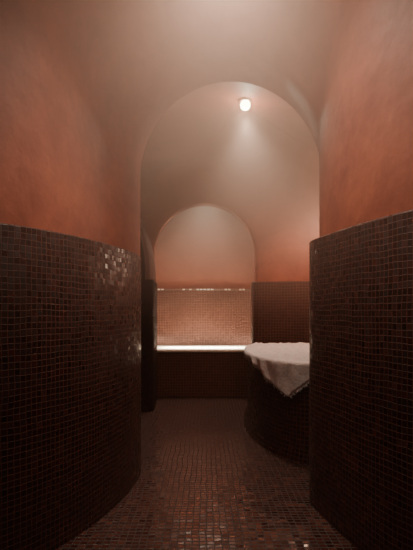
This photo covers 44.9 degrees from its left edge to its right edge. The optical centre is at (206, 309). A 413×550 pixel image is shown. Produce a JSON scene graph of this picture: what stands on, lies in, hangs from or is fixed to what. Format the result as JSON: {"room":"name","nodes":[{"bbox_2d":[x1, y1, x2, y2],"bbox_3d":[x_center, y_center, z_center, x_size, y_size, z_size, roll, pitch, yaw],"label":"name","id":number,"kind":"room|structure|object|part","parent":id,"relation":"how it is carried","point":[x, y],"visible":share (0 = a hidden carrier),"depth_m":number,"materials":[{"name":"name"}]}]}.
{"room":"spa","nodes":[
{"label":"spa","id":0,"kind":"room"},
{"bbox_2d":[0,223,140,549],"bbox_3d":[-1.310,0.370,1.599,1.375,1.460,5.335,0,0,6],"label":"wall","id":1,"kind":"structure","parent":0,"point":[70,305],"depth_m":2.35,"materials":[{"name":"tile"}]},
{"bbox_2d":[140,218,156,411],"bbox_3d":[-1.090,-0.240,5.780,1.027,2.680,0.800,0,0,0],"label":"wall","id":2,"kind":"structure","parent":0,"point":[148,286],"depth_m":5.40,"materials":[{"name":"black tile"}]},
{"bbox_2d":[157,290,250,344],"bbox_3d":[-0.050,0.407,7.120,2.060,1.385,0.060,0,0,0],"label":"wall","id":3,"kind":"structure","parent":0,"point":[184,317],"depth_m":7.09,"materials":[{"name":"brown tile"}]},
{"bbox_2d":[157,289,250,289],"bbox_3d":[-0.045,-0.291,7.082,2.010,0.020,0.016,0,0,0],"label":"trim","id":4,"kind":"structure","parent":3,"relation":"attached to","point":[157,289],"depth_m":7.08,"materials":[{"name":"tile"}]},
{"bbox_2d":[155,206,253,288],"bbox_3d":[-0.050,-0.300,7.140,2.100,2.800,0.001,0,0,0],"label":"wall","id":5,"kind":"structure","parent":0,"point":[200,247],"depth_m":7.14,"materials":[{"name":"paint"}]},
{"bbox_2d":[0,0,412,281],"bbox_3d":[-0.075,-1.250,2.580,3.650,2.100,7.160,0,0,0],"label":"ceiling","id":6,"kind":"structure","parent":0,"point":[85,85],"depth_m":2.90,"materials":[{"name":"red paint"}]},
{"bbox_2d":[238,97,251,109],"bbox_3d":[0.345,-1.824,4.450,0.128,0.091,0.128,0,0,0],"label":"ceiling spotlight","id":7,"kind":"object","parent":6,"relation":"attached to","point":[244,102],"visible":1,"depth_m":4.42,"materials":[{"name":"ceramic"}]},
{"bbox_2d":[56,398,357,549],"bbox_3d":[-0.100,1.100,3.000,4.000,0.001,8.400,0,0,0],"label":"floor","id":8,"kind":"structure","parent":0,"point":[204,483],"depth_m":2.98,"materials":[{"name":"tile"}]},
{"bbox_2d":[157,345,247,397],"bbox_3d":[-0.045,0.800,6.665,2.010,0.600,0.830,0,0,0],"label":"stone bench","id":9,"kind":"object","parent":8,"relation":"on","point":[183,371],"visible":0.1,"depth_m":6.27,"materials":[{"name":"red tile"}]},
{"bbox_3d":[-0.045,0.515,6.665,2.010,0.030,0.830,0,0,0],"label":"seat","id":10,"kind":"part","parent":9,"relation":"part of","materials":[{"name":"stone"}]},
{"bbox_2d":[244,359,308,463],"bbox_3d":[1.007,0.750,4.616,1.293,0.700,2.193,0,0,0],"label":"platform","id":11,"kind":"object","parent":8,"relation":"on","point":[277,423],"visible":0.31,"depth_m":3.83,"materials":[{"name":"tile"}]},
{"bbox_2d":[244,342,308,397],"bbox_3d":[0.925,0.500,4.488,1.148,0.303,1.955,0,0,0],"label":"towel","id":12,"kind":"object","parent":11,"relation":"on","point":[286,365],"visible":0.51,"depth_m":3.86,"materials":[{"name":"white fabric"}]},
{"bbox_2d":[251,281,308,343],"bbox_3d":[1.362,0.380,5.532,0.654,1.440,2.014,0,0,-37],"label":"wall","id":13,"kind":"structure","parent":0,"point":[279,309],"depth_m":5.94,"materials":[{"name":"red tile"}]},
{"bbox_2d":[309,210,412,549],"bbox_3d":[1.191,0.352,1.800,1.198,1.495,5.600,0,0,0],"label":"wall","id":14,"kind":"structure","parent":0,"point":[361,275],"depth_m":2.25,"materials":[{"name":"tile"}]}
]}

